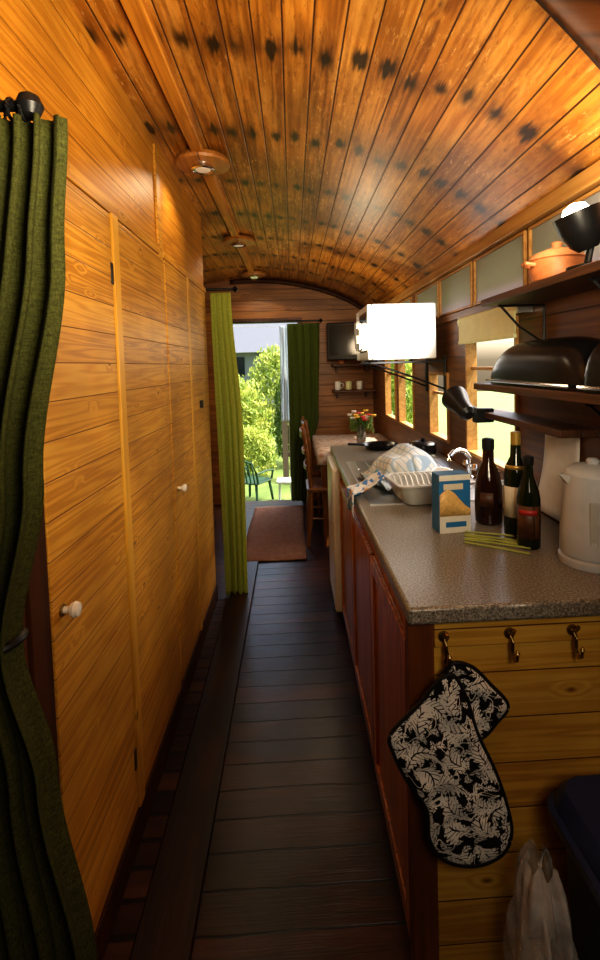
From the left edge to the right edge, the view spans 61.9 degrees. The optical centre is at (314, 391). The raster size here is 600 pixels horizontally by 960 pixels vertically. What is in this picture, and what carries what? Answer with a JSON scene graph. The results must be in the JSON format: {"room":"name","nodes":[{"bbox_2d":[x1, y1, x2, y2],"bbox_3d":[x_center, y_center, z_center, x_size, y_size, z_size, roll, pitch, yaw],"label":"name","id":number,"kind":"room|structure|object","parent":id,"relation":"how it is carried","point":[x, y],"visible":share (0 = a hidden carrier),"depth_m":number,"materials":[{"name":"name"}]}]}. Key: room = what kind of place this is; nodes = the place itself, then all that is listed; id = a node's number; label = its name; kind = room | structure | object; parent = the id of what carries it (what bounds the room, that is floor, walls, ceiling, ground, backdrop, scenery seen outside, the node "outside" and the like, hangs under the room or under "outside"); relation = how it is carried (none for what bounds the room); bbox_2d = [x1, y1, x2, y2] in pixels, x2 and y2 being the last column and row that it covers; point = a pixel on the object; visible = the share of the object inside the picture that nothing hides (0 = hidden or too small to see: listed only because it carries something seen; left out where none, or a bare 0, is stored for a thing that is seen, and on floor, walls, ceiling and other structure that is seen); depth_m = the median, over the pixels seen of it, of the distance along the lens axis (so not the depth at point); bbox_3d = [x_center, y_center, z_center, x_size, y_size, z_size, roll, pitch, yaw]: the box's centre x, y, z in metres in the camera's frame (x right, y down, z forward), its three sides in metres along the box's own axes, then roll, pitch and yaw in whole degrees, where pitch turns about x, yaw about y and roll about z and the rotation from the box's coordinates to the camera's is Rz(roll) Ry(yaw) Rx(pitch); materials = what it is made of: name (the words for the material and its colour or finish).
{"room":"wooden caravan kitchen","nodes":[
{"label":"wooden caravan kitchen","id":0,"kind":"room"},
{"bbox_2d":[0,0,203,285],"bbox_3d":[-0.614,0.181,1.936,0.052,2.310,2.100,-2,3,-2],"label":"wall","id":1,"kind":"structure","parent":0,"point":[46,51],"depth_m":1.32,"materials":[{"name":"brown wood"}]},
{"bbox_2d":[23,610,28,669],"bbox_3d":[-0.602,0.241,0.881,0.140,2.300,0.043,-2,3,-2],"label":"trim","id":2,"kind":"structure","parent":1,"relation":"attached to","point":[24,619],"depth_m":0.91,"materials":[{"name":"brown wood"}]},
{"bbox_2d":[25,505,59,785],"bbox_3d":[-0.530,0.406,0.954,0.014,1.760,0.070,-2,3,-2],"label":"trim","id":3,"kind":"structure","parent":1,"relation":"attached to","point":[37,606],"depth_m":0.96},
{"bbox_2d":[0,112,159,253],"bbox_3d":[-0.579,-0.519,1.396,0.012,0.038,1.050,-2,3,-2],"label":"trim","id":4,"kind":"structure","parent":1,"relation":"attached to","point":[74,176],"depth_m":1.36,"materials":[{"name":"brown wood"}]},
{"bbox_2d":[43,179,137,932],"bbox_3d":[-0.524,0.382,1.219,0.050,1.730,0.440,-2,3,-2],"label":"door","id":5,"kind":"structure","parent":1,"relation":"in","point":[84,503],"depth_m":1.19,"materials":[{"name":"brown wood"}]},
{"bbox_2d":[108,213,144,806],"bbox_3d":[-0.552,0.369,1.465,0.018,1.740,0.045,-2,3,-2],"label":"trim","id":6,"kind":"structure","parent":1,"relation":"attached to","point":[113,219],"depth_m":1.46,"materials":[{"name":"brown wood"}]},
{"bbox_2d":[118,222,178,786],"bbox_3d":[-0.566,0.356,1.732,0.012,1.730,0.470,-2,3,-2],"label":"door","id":7,"kind":"structure","parent":1,"relation":"in","point":[140,272],"depth_m":1.69,"materials":[{"name":"brown wood"}]},
{"bbox_2d":[95,584,217,959],"bbox_3d":[-0.550,1.271,2.005,0.014,0.096,2.080,-2,3,-2],"label":"baseboard","id":8,"kind":"structure","parent":1,"relation":"attached to","point":[105,926],"depth_m":1.54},
{"bbox_2d":[103,599,227,959],"bbox_3d":[-0.517,1.325,1.999,0.076,0.014,2.100,-2,3,-2],"label":"trim","id":9,"kind":"structure","parent":1,"relation":"attached to","point":[121,942],"depth_m":1.57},
{"bbox_2d":[152,143,181,693],"bbox_3d":[-0.585,0.163,1.989,0.010,2.220,0.055,-2,3,-2],"label":"trim","id":10,"kind":"structure","parent":1,"relation":"attached to","point":[154,148],"depth_m":1.98,"materials":[{"name":"brown wood"}]},
{"bbox_2d":[163,260,200,679],"bbox_3d":[-0.570,0.329,2.244,0.050,1.730,0.415,-2,3,-2],"label":"door","id":11,"kind":"structure","parent":1,"relation":"in","point":[175,283],"depth_m":2.20,"materials":[{"name":"brown wood"}]},
{"bbox_2d":[163,251,205,292],"bbox_3d":[-0.627,-0.568,2.463,0.012,0.028,0.970,-2,3,-2],"label":"trim","id":12,"kind":"structure","parent":1,"relation":"attached to","point":[166,257],"depth_m":2.32,"materials":[{"name":"brown wood"}]},
{"bbox_2d":[130,561,257,959],"bbox_3d":[-0.398,1.327,1.829,0.144,0.022,3.550,-2,3,-2],"label":"trim","id":13,"kind":"structure","parent":1,"relation":"attached to","point":[166,930],"depth_m":1.57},
{"bbox_2d":[186,277,202,637],"bbox_3d":[-0.599,0.348,2.477,0.014,1.800,0.040,-2,3,-2],"label":"trim","id":14,"kind":"structure","parent":1,"relation":"attached to","point":[188,299],"depth_m":2.47,"materials":[{"name":"brown wood"}]},
{"bbox_2d":[189,281,215,619],"bbox_3d":[-0.602,0.305,2.727,0.029,1.730,0.455,-2,3,-2],"label":"door","id":15,"kind":"structure","parent":1,"relation":"in","point":[196,296],"depth_m":2.69,"materials":[{"name":"brown wood"}]},
{"bbox_2d":[206,286,237,292],"bbox_3d":[-0.704,-0.608,2.984,0.490,0.040,0.080,-2,3,-2],"label":"curtain rod","id":16,"kind":"object","parent":1,"relation":"attached to","point":[234,288],"visible":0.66,"depth_m":3.00,"materials":[{"name":"black metal"}]},
{"bbox_2d":[210,292,247,595],"bbox_3d":[-0.519,0.335,3.061,0.171,1.860,0.068,-2,3,-2],"label":"curtain","id":17,"kind":"object","parent":16,"relation":"hanging from","point":[229,417],"visible":1,"depth_m":3.05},
{"bbox_2d":[204,281,373,504],"bbox_3d":[-0.552,-0.015,5.176,2.550,2.360,0.080,-2,3,-2],"label":"wall","id":18,"kind":"structure","parent":0,"point":[251,300],"depth_m":5.13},
{"bbox_2d":[232,317,306,501],"bbox_3d":[-0.516,0.208,5.192,0.810,1.910,0.115,-2,3,-2],"label":"door","id":19,"kind":"structure","parent":18,"relation":"in","point":[293,318],"depth_m":5.09,"materials":[{"name":"brown wood"}]},
{"bbox_2d":[233,318,322,323],"bbox_3d":[-0.442,-0.698,5.046,1.040,0.040,0.120,-2,3,-2],"label":"curtain rod","id":20,"kind":"object","parent":18,"relation":"attached to","point":[320,320],"visible":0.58,"depth_m":5.00,"materials":[{"name":"black metal"}]},
{"bbox_2d":[287,323,318,500],"bbox_3d":[-0.097,0.218,5.069,0.334,1.800,0.074,-2,3,-2],"label":"curtain","id":21,"kind":"object","parent":20,"relation":"hanging from","point":[302,338],"visible":0.91,"depth_m":5.05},
{"bbox_2d":[230,278,362,309],"bbox_3d":[-0.140,-0.939,5.078,1.420,0.425,0.030,-2,3,-2],"label":"trim","id":22,"kind":"structure","parent":18,"relation":"attached to","point":[248,280],"depth_m":5.05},
{"bbox_2d":[327,322,356,359],"bbox_3d":[0.330,-0.491,4.985,0.360,0.360,0.382,-1,3,12],"label":"television","id":23,"kind":"object","parent":18,"relation":"attached to","point":[340,336],"visible":0.63,"depth_m":4.81,"materials":[{"name":"black plastic"}]},
{"bbox_2d":[331,364,373,371],"bbox_3d":[0.386,-0.236,5.056,0.425,0.080,0.218,-2,3,-2],"label":"corner shelf","id":24,"kind":"object","parent":18,"relation":"attached to","point":[335,365],"visible":0.75,"depth_m":4.95,"materials":[{"name":"brown wood"}]},
{"bbox_2d":[332,389,375,397],"bbox_3d":[0.393,0.024,5.070,0.425,0.080,0.218,-2,3,-2],"label":"corner shelf","id":25,"kind":"object","parent":18,"relation":"attached to","point":[366,391],"visible":1,"depth_m":4.96,"materials":[{"name":"brown wood"}]},
{"bbox_2d":[191,500,410,959],"bbox_3d":[-0.372,1.386,2.034,2.550,0.120,6.550,-2,3,-2],"label":"floor","id":26,"kind":"structure","parent":0,"point":[300,864],"depth_m":1.63,"materials":[{"name":"wood"}]},
{"bbox_2d":[246,505,305,561],"bbox_3d":[-0.333,1.196,4.336,0.488,0.012,1.400,-2,3,-2],"label":"rug","id":27,"kind":"object","parent":26,"relation":"on","point":[275,533],"visible":0.96,"depth_m":4.17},
{"bbox_2d":[301,416,322,511],"bbox_3d":[0.107,0.709,4.671,0.443,0.934,0.400,-2,3,-5],"label":"dining chair","id":28,"kind":"object","parent":26,"relation":"on","point":[316,470],"visible":0.16,"depth_m":4.47,"materials":[{"name":"brown wood"}]},
{"bbox_2d":[299,423,328,546],"bbox_3d":[0.109,0.740,4.072,0.443,0.934,0.400,-2,3,-2],"label":"dining chair","id":29,"kind":"object","parent":26,"relation":"on","point":[314,485],"visible":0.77,"depth_m":3.90,"materials":[{"name":"brown wood"}]},
{"bbox_2d":[327,455,342,611],"bbox_3d":[0.404,0.827,2.967,0.635,0.855,0.430,-2,3,-2],"label":"fridge","id":30,"kind":"object","parent":26,"relation":"on","point":[333,473],"visible":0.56,"depth_m":2.75,"materials":[{"name":"beige metal"}]},
{"bbox_2d":[339,475,353,664],"bbox_3d":[0.448,0.849,2.479,0.591,0.860,0.540,-2,3,-2],"label":"base cabinet","id":31,"kind":"object","parent":26,"relation":"on","point":[345,513],"visible":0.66,"depth_m":2.49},
{"bbox_2d":[313,433,389,545],"bbox_3d":[0.333,0.810,4.353,0.655,0.748,0.947,-2,3,-2],"label":"dining table","id":32,"kind":"object","parent":26,"relation":"on","point":[322,444],"visible":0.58,"depth_m":4.19,"materials":[{"name":"brown wood"}]},
{"bbox_2d":[347,409,375,442],"bbox_3d":[0.394,0.297,4.195,0.246,0.288,0.240,-2,3,-2],"label":"flower vase","id":33,"kind":"object","parent":32,"relation":"on","point":[361,424],"visible":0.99,"depth_m":4.16,"materials":[{"name":"clear glass"}]},
{"bbox_2d":[351,504,374,764],"bbox_3d":[0.472,0.877,1.940,0.591,0.860,0.540,-2,3,-2],"label":"base cabinet","id":34,"kind":"object","parent":26,"relation":"on","point":[361,544],"visible":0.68,"depth_m":1.91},
{"bbox_2d":[330,443,599,624],"bbox_3d":[0.448,0.415,2.146,0.600,0.038,2.160,-2,3,-2],"label":"countertop","id":35,"kind":"structure","parent":34,"relation":"on","point":[434,577],"depth_m":1.24,"materials":[{"name":"stone"}]},
{"bbox_2d":[347,469,383,518],"bbox_3d":[0.202,0.403,1.998,0.138,0.158,0.219,-2,3,-2],"label":"cloth","id":36,"kind":"object","parent":35,"relation":"on","point":[375,477],"visible":1,"depth_m":2.01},
{"bbox_2d":[348,441,397,450],"bbox_3d":[0.351,0.327,3.040,0.310,0.046,0.216,-2,3,-2],"label":"frying pan","id":37,"kind":"object","parent":35,"relation":"on","point":[371,445],"visible":0.98,"depth_m":3.02,"materials":[{"name":"black metal"}]},
{"bbox_2d":[346,458,475,504],"bbox_3d":[0.451,0.451,2.259,0.530,0.138,0.820,-2,3,-2],"label":"sink","id":38,"kind":"object","parent":35,"relation":"in","point":[375,495],"visible":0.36,"depth_m":2.06,"materials":[{"name":"metal"}]},
{"bbox_2d":[384,471,474,504],"bbox_3d":[0.429,0.366,1.897,0.294,0.076,0.234,-2,3,-8],"label":"dish rack","id":39,"kind":"object","parent":38,"relation":"on","point":[413,488],"visible":0.55,"depth_m":1.83,"materials":[{"name":"grey plastic"}]},
{"bbox_2d":[357,444,437,490],"bbox_3d":[0.389,0.308,2.178,0.356,0.150,0.322,-3,3,-20],"label":"tea towel","id":40,"kind":"object","parent":39,"relation":"on","point":[402,457],"visible":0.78,"depth_m":2.10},
{"bbox_2d":[431,467,451,471],"bbox_3d":[0.497,0.335,1.877,0.112,0.083,0.119,1,4,36],"label":"bowl","id":41,"kind":"object","parent":39,"relation":"in","point":[436,468],"visible":0.09,"depth_m":1.92,"materials":[{"name":"white ceramic"}]},
{"bbox_2d":[409,437,436,454],"bbox_3d":[0.616,0.308,2.850,0.158,0.088,0.158,-2,3,-2],"label":"cooking pot","id":42,"kind":"object","parent":35,"relation":"on","point":[429,447],"visible":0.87,"depth_m":2.79,"materials":[{"name":"black metal"}]},
{"bbox_2d":[431,470,470,533],"bbox_3d":[0.419,0.338,1.539,0.100,0.178,0.062,-2,3,-8],"label":"cereal box","id":43,"kind":"object","parent":35,"relation":"on","point":[451,510],"visible":0.94,"depth_m":1.51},
{"bbox_2d":[440,490,470,516],"bbox_3d":[0.423,0.337,1.508,0.098,0.080,0.001,-2,3,-8],"label":"picture","id":44,"kind":"object","parent":43,"relation":"on","point":[453,503],"depth_m":1.51},
{"bbox_2d":[447,448,478,478],"bbox_3d":[0.640,0.313,2.210,0.151,0.140,0.146,-2,3,-2],"label":"mixer tap","id":45,"kind":"object","parent":35,"relation":"on","point":[471,467],"visible":0.91,"depth_m":2.19,"materials":[{"name":"silver metal"}]},
{"bbox_2d":[475,437,502,525],"bbox_3d":[0.555,0.284,1.597,0.086,0.272,0.088,-2,3,-2],"label":"bottle","id":46,"kind":"object","parent":35,"relation":"on","point":[488,485],"visible":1,"depth_m":1.57,"materials":[{"name":"brown glass"}]},
{"bbox_2d":[465,531,513,536],"bbox_3d":[0.534,0.422,1.474,0.175,0.007,0.007,0,3,22],"label":"skewer","id":47,"kind":"object","parent":35,"relation":"on","point":[465,531],"visible":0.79,"depth_m":1.48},
{"bbox_2d":[465,533,516,541],"bbox_3d":[0.525,0.425,1.448,0.175,0.007,0.007,0,3,28],"label":"skewer","id":48,"kind":"object","parent":35,"relation":"on","point":[507,539],"visible":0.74,"depth_m":1.45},
{"bbox_2d":[465,537,516,542],"bbox_3d":[0.519,0.427,1.425,0.175,0.007,0.007,0,3,22],"label":"skewer","id":49,"kind":"object","parent":35,"relation":"on","point":[482,539],"visible":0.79,"depth_m":1.44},
{"bbox_2d":[465,534,517,544],"bbox_3d":[0.514,0.425,1.423,0.175,0.007,0.007,1,4,35],"label":"skewer","id":50,"kind":"object","parent":35,"relation":"on","point":[496,540],"visible":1,"depth_m":1.42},
{"bbox_2d":[464,541,529,554],"bbox_3d":[0.498,0.430,1.374,0.175,0.007,0.007,1,4,35],"label":"skewer","id":51,"kind":"object","parent":35,"relation":"on","point":[484,545],"visible":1,"depth_m":1.37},
{"bbox_2d":[464,538,530,549],"bbox_3d":[0.509,0.426,1.399,0.175,0.007,0.007,0,3,28],"label":"skewer","id":52,"kind":"object","parent":35,"relation":"on","point":[497,543],"visible":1,"depth_m":1.40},
{"bbox_2d":[504,431,522,537],"bbox_3d":[0.592,0.272,1.473,0.069,0.308,0.069,-2,3,-2],"label":"bottle","id":53,"kind":"object","parent":35,"relation":"on","point":[513,470],"visible":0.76,"depth_m":1.45,"materials":[{"name":"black glass"}]},
{"bbox_2d":[516,455,540,549],"bbox_3d":[0.589,0.304,1.379,0.063,0.253,0.064,-2,3,-2],"label":"bottle","id":54,"kind":"object","parent":35,"relation":"on","point":[528,500],"visible":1,"depth_m":1.36,"materials":[{"name":"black glass"}]},
{"bbox_2d":[558,457,599,573],"bbox_3d":[0.701,0.302,1.249,0.165,0.266,0.192,-2,3,-2],"label":"kettle","id":55,"kind":"object","parent":35,"relation":"on","point":[579,527],"visible":1,"depth_m":1.22,"materials":[{"name":"white plastic"}]},
{"bbox_2d":[370,549,410,941],"bbox_3d":[0.496,0.904,1.412,0.591,0.860,0.520,-2,3,-2],"label":"base cabinet","id":56,"kind":"object","parent":26,"relation":"on","point":[387,616],"visible":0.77,"depth_m":1.38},
{"bbox_2d":[405,616,599,959],"bbox_3d":[0.508,0.919,1.131,0.594,0.858,0.032,-2,3,-2],"label":"end panel","id":57,"kind":"object","parent":26,"relation":"on","point":[549,735],"visible":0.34,"depth_m":1.11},
{"bbox_2d":[438,631,451,666],"bbox_3d":[0.281,0.547,1.063,0.026,0.071,0.048,-2,3,-2],"label":"coat hook","id":58,"kind":"object","parent":57,"relation":"attached to","point":[443,636],"visible":1,"depth_m":1.07,"materials":[{"name":"gold metal"}]},
{"bbox_2d":[387,660,513,868],"bbox_3d":[0.286,0.785,1.052,0.264,0.461,0.040,-2,3,-6],"label":"oven mitt","id":59,"kind":"object","parent":58,"relation":"hanging from","point":[437,747],"visible":1,"depth_m":1.04,"materials":[{"name":"black fabric"}]},
{"bbox_2d":[439,650,509,739],"bbox_3d":[0.339,0.649,1.069,0.159,0.208,0.029,-2,3,-2],"label":"oven mitt","id":60,"kind":"object","parent":58,"relation":"hanging from","point":[489,705],"visible":0.61,"depth_m":1.06,"materials":[{"name":"black fabric"}]},
{"bbox_2d":[504,627,519,662],"bbox_3d":[0.425,0.543,1.069,0.026,0.071,0.048,-2,3,-2],"label":"coat hook","id":61,"kind":"object","parent":57,"relation":"attached to","point":[509,632],"visible":1,"depth_m":1.07,"materials":[{"name":"gold metal"}]},
{"bbox_2d":[566,624,584,659],"bbox_3d":[0.565,0.538,1.075,0.026,0.071,0.048,-2,3,-2],"label":"coat hook","id":62,"kind":"object","parent":57,"relation":"attached to","point":[571,629],"visible":1,"depth_m":1.08,"materials":[{"name":"gold metal"}]},
{"bbox_2d":[547,774,599,959],"bbox_3d":[0.647,1.075,0.886,0.320,0.564,0.380,-2,3,-2],"label":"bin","id":63,"kind":"object","parent":26,"relation":"on","point":[574,807],"visible":1,"depth_m":0.96,"materials":[{"name":"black plastic"}]},
{"bbox_2d":[506,842,578,959],"bbox_3d":[0.447,1.083,0.980,0.116,0.415,0.183,-2,3,-2],"label":"plastic bag","id":64,"kind":"object","parent":63,"relation":"hanging from","point":[540,910],"visible":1,"depth_m":0.96,"materials":[{"name":"white"}]},
{"bbox_2d":[68,0,599,306],"bbox_3d":[-0.447,-0.751,1.921,2.460,0.457,6.550,-2,3,-2],"label":"ceiling","id":65,"kind":"structure","parent":0,"point":[368,145],"depth_m":1.55,"materials":[{"name":"wood"}]},
{"bbox_2d":[120,0,256,280],"bbox_3d":[-0.497,-1.003,2.602,0.050,0.030,4.940,-2,3,-2],"label":"trim","id":66,"kind":"structure","parent":65,"relation":"attached to","point":[137,11],"depth_m":1.54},
{"bbox_2d":[175,149,229,175],"bbox_3d":[-0.471,-0.952,2.105,0.230,0.048,0.230,-2,3,-2],"label":"ceiling lamp","id":67,"kind":"object","parent":65,"relation":"attached to","point":[207,162],"visible":0.99,"depth_m":2.06,"materials":[{"name":"brown wood"}]},
{"bbox_2d":[222,235,255,247],"bbox_3d":[-0.521,-1.020,3.432,0.230,0.048,0.230,-2,3,-2],"label":"ceiling lamp","id":68,"kind":"object","parent":65,"relation":"attached to","point":[241,241],"visible":1,"depth_m":3.38,"materials":[{"name":"brown wood"}]},
{"bbox_2d":[242,271,265,278],"bbox_3d":[-0.567,-1.084,4.680,0.230,0.048,0.230,-2,3,-2],"label":"ceiling lamp","id":69,"kind":"object","parent":65,"relation":"attached to","point":[255,274],"visible":1,"depth_m":4.62,"materials":[{"name":"brown wood"}]},
{"bbox_2d":[535,0,599,69],"bbox_3d":[0.102,-0.618,0.905,1.320,0.642,0.020,-2,3,-2],"label":"trim","id":70,"kind":"structure","parent":65,"relation":"attached to","point":[580,19],"depth_m":0.91,"materials":[{"name":"brown wood"}]},
{"bbox_2d":[372,185,599,523],"bbox_3d":[0.776,0.295,1.980,0.045,2.000,6.450,-2,3,-2],"label":"wall","id":71,"kind":"structure","parent":0,"point":[577,314],"depth_m":1.79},
{"bbox_2d":[384,360,396,420],"bbox_3d":[0.659,-0.045,4.237,0.052,0.550,0.440,-2,3,-2],"label":"window","id":72,"kind":"structure","parent":71,"relation":"in","point":[387,375],"depth_m":4.44,"materials":[{"name":"brown wood"}]},
{"bbox_2d":[361,356,446,391],"bbox_3d":[0.496,-0.090,2.885,0.408,0.210,0.410,-2,3,-2],"label":"bracket","id":73,"kind":"object","parent":71,"relation":"attached to","point":[425,361],"visible":0.87,"depth_m":2.69,"materials":[{"name":"black metal"}]},
{"bbox_2d":[354,302,435,361],"bbox_3d":[0.434,-0.323,2.870,0.393,0.303,0.480,-2,3,-2],"label":"shade","id":74,"kind":"object","parent":73,"relation":"on","point":[389,331],"visible":1,"depth_m":2.63,"materials":[{"name":"white metal"}]},
{"bbox_2d":[398,359,414,430],"bbox_3d":[0.685,-0.015,3.654,0.052,0.550,0.470,-2,3,-2],"label":"window","id":75,"kind":"structure","parent":71,"relation":"in","point":[401,366],"depth_m":3.87,"materials":[{"name":"brown wood"}]},
{"bbox_2d":[415,281,439,318],"bbox_3d":[0.697,-0.526,3.032,0.052,0.203,0.500,-2,3,-2],"label":"window","id":76,"kind":"structure","parent":71,"relation":"in","point":[429,294],"depth_m":2.95,"materials":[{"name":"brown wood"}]},
{"bbox_2d":[429,372,449,443],"bbox_3d":[0.724,0.081,2.843,0.052,0.380,0.360,-2,3,-2],"label":"window","id":77,"kind":"structure","parent":71,"relation":"in","point":[433,376],"depth_m":3.00,"materials":[{"name":"brown wood"}]},
{"bbox_2d":[439,261,473,316],"bbox_3d":[0.721,-0.499,2.508,0.052,0.203,0.490,-2,3,-2],"label":"window","id":78,"kind":"structure","parent":71,"relation":"in","point":[456,288],"depth_m":2.48,"materials":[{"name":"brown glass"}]},
{"bbox_2d":[436,304,496,324],"bbox_3d":[0.727,-0.345,1.945,0.018,0.035,6.450,-2,3,-2],"label":"trim","id":79,"kind":"structure","parent":71,"relation":"attached to","point":[476,309],"depth_m":2.37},
{"bbox_2d":[465,315,518,470],"bbox_3d":[0.753,0.009,2.109,0.052,0.600,0.540,-2,3,-2],"label":"window","id":80,"kind":"structure","parent":71,"relation":"in","point":[471,368],"depth_m":2.36,"materials":[{"name":"brown wood"}]},
{"bbox_2d":[457,306,532,344],"bbox_3d":[0.703,-0.263,2.017,0.060,0.125,0.619,-2,3,-2],"label":"roller blind","id":81,"kind":"object","parent":80,"relation":"attached to","point":[492,324],"visible":0.96,"depth_m":1.95,"materials":[{"name":"fabric"}]},
{"bbox_2d":[385,160,599,303],"bbox_3d":[0.714,-0.602,1.931,0.030,0.050,6.450,-2,3,-2],"label":"trim","id":82,"kind":"structure","parent":71,"relation":"attached to","point":[588,179],"depth_m":1.73,"materials":[{"name":"brown wood"}]},
{"bbox_2d":[473,230,526,305],"bbox_3d":[0.744,-0.472,1.989,0.052,0.203,0.490,-2,3,-2],"label":"window","id":83,"kind":"structure","parent":71,"relation":"in","point":[499,270],"depth_m":1.95,"materials":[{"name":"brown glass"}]},
{"bbox_2d":[474,382,599,416],"bbox_3d":[0.671,0.069,1.372,0.196,0.162,0.770,-2,3,-2],"label":"wall shelf","id":84,"kind":"object","parent":71,"relation":"attached to","point":[591,400],"visible":0.68,"depth_m":1.24,"materials":[{"name":"brown wood"}]},
{"bbox_2d":[486,336,599,390],"bbox_3d":[0.658,-0.082,1.394,0.183,0.132,0.530,-2,3,-2],"label":"bin","id":85,"kind":"object","parent":84,"relation":"on","point":[559,363],"visible":0.96,"depth_m":1.28,"materials":[{"name":"black metal"}]},
{"bbox_2d":[576,343,599,393],"bbox_3d":[0.674,-0.064,1.052,0.183,0.132,0.135,-2,3,-2],"label":"bin","id":86,"kind":"object","parent":84,"relation":"on","point":[592,370],"visible":1,"depth_m":1.07,"materials":[{"name":"black metal"}]},
{"bbox_2d":[481,259,599,339],"bbox_3d":[0.670,-0.210,1.333,0.186,0.162,0.720,-2,3,-2],"label":"wall shelf","id":87,"kind":"object","parent":71,"relation":"attached to","point":[584,278],"visible":0.9,"depth_m":1.34,"materials":[{"name":"brown wood"}]},
{"bbox_2d":[521,241,592,282],"bbox_3d":[0.665,-0.352,1.375,0.160,0.118,0.146,1,4,39],"label":"casserole dish","id":88,"kind":"object","parent":87,"relation":"on","point":[555,260],"visible":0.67,"depth_m":1.32,"materials":[{"name":"ceramic"}]},
{"bbox_2d":[553,202,599,270],"bbox_3d":[0.623,-0.361,1.172,0.121,0.158,0.104,-2,3,-2],"label":"lamp","id":89,"kind":"object","parent":87,"relation":"on","point":[578,227],"visible":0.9,"depth_m":1.14,"materials":[{"name":"black metal"}]},
{"bbox_2d":[485,409,597,437],"bbox_3d":[0.695,0.098,1.655,0.106,0.022,0.630,-2,3,-2],"label":"wall shelf","id":90,"kind":"object","parent":71,"relation":"attached to","point":[558,429],"visible":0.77,"depth_m":1.49,"materials":[{"name":"brown wood"}]},
{"bbox_2d":[442,386,493,422],"bbox_3d":[0.580,0.048,1.906,0.147,0.138,0.151,-3,3,-23],"label":"lamp","id":91,"kind":"object","parent":90,"relation":"attached to","point":[455,399],"visible":1,"depth_m":1.86,"materials":[{"name":"black metal"}]},
{"bbox_2d":[539,434,579,520],"bbox_3d":[0.747,0.254,1.550,0.036,0.270,0.200,-2,3,-2],"label":"paper sheet","id":92,"kind":"object","parent":71,"relation":"attached to","point":[559,453],"visible":0.61,"depth_m":1.56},
{"bbox_2d":[528,186,599,283],"bbox_3d":[0.769,-0.444,1.445,0.052,0.203,0.540,-2,3,-2],"label":"window","id":93,"kind":"structure","parent":71,"relation":"in","point":[542,233],"depth_m":1.59,"materials":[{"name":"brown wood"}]},
{"label":"outside","id":94,"kind":"structure","parent":0,"visible":0},
{"bbox_2d":[233,323,296,416],"bbox_3d":[-3.178,-1.006,19.350,6.400,3.600,5.600,-2,3,-2],"label":"house","id":95,"kind":"structure","parent":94,"point":[248,340],"depth_m":17.26,"materials":[{"name":"stone"}]},
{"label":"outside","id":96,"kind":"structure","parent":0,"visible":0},
{"bbox_2d":[244,391,513,500],"bbox_3d":[-0.686,0.905,16.353,28.000,0.040,22.000,-2,3,-2],"label":"lawn","id":97,"kind":"structure","parent":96,"point":[499,431],"depth_m":11.47,"materials":[{"name":"green plant"}]},
{"bbox_2d":[238,374,271,460],"bbox_3d":[-1.647,0.408,9.012,1.763,1.654,1.376,-2,3,-2],"label":"bush","id":98,"kind":"object","parent":97,"relation":"on","point":[249,406],"visible":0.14,"depth_m":8.87,"materials":[{"name":"green plant"}]},
{"bbox_2d":[233,326,277,326],"bbox_3d":[-0.435,0.329,5.610,1.838,2.220,0.040,-2,3,-2],"label":"washing line","id":99,"kind":"object","parent":97,"relation":"on","point":[233,326],"visible":0.06,"depth_m":5.54,"materials":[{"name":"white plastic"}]},
{"bbox_2d":[279,326,288,420],"bbox_3d":[-0.331,-0.194,5.590,0.123,1.060,0.036,-2,3,-2],"label":"hanging towel","id":100,"kind":"object","parent":99,"relation":"hanging from","point":[282,329],"visible":0.74,"depth_m":5.58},
{"bbox_2d":[244,461,273,500],"bbox_3d":[-0.818,1.126,6.398,0.490,0.592,0.470,0,3,28],"label":"garden chair","id":101,"kind":"object","parent":97,"relation":"on","point":[256,480],"visible":0.59,"depth_m":6.27,"materials":[{"name":"green plastic"}]},
{"bbox_2d":[243,424,277,476],"bbox_3d":[-0.977,0.913,7.789,0.802,0.812,0.687,-2,3,-2],"label":"bush","id":102,"kind":"object","parent":97,"relation":"on","point":[264,447],"visible":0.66,"depth_m":7.62,"materials":[{"name":"green plant"}]},
{"bbox_2d":[243,343,288,437],"bbox_3d":[-0.807,0.076,10.249,1.441,2.161,1.367,-2,3,-2],"label":"bush","id":103,"kind":"object","parent":97,"relation":"on","point":[274,362],"visible":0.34,"depth_m":9.87,"materials":[{"name":"green plant"}]},
{"bbox_2d":[274,374,288,463],"bbox_3d":[-0.464,0.391,8.648,0.554,1.636,0.821,-2,3,-2],"label":"bush","id":104,"kind":"object","parent":97,"relation":"on","point":[278,424],"visible":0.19,"depth_m":8.47,"materials":[{"name":"green plant"}]},
{"bbox_2d":[277,477,290,499],"bbox_3d":[-0.369,1.265,6.363,0.220,0.291,0.260,-2,3,-2],"label":"garden table","id":105,"kind":"object","parent":97,"relation":"on","point":[282,480],"visible":0.54,"depth_m":6.26,"materials":[{"name":"white plastic"}]},
{"bbox_2d":[280,405,290,476],"bbox_3d":[-0.191,0.662,7.352,0.620,1.400,0.040,-2,3,-2],"label":"fence","id":106,"kind":"object","parent":97,"relation":"on","point":[285,454],"visible":0.19,"depth_m":7.33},
{"bbox_2d":[391,359,412,423],"bbox_3d":[1.382,-0.201,11.162,2.362,2.480,2.264,-2,3,-2],"label":"bush","id":107,"kind":"object","parent":97,"relation":"on","point":[408,366],"visible":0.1,"depth_m":10.41,"materials":[{"name":"green plant"}]},
{"bbox_3d":[-0.655,0.286,-0.230,0.055,2.330,2.170,-2,3,-2],"label":"wall","id":108,"kind":"structure","parent":0,"visible":0},
{"bbox_2d":[0,91,44,122],"bbox_3d":[-0.550,-0.424,0.780,0.280,0.044,0.110,-2,3,-2],"label":"curtain rod","id":109,"kind":"object","parent":108,"relation":"attached to","point":[26,103],"visible":0.92,"depth_m":0.74,"materials":[{"name":"black metal"}]},
{"bbox_2d":[0,112,96,959],"bbox_3d":[-0.482,0.483,0.799,0.269,1.781,0.110,-2,3,-7],"label":"curtain","id":110,"kind":"object","parent":109,"relation":"hanging from","point":[45,914],"visible":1,"depth_m":0.77,"materials":[{"name":"green fabric"}]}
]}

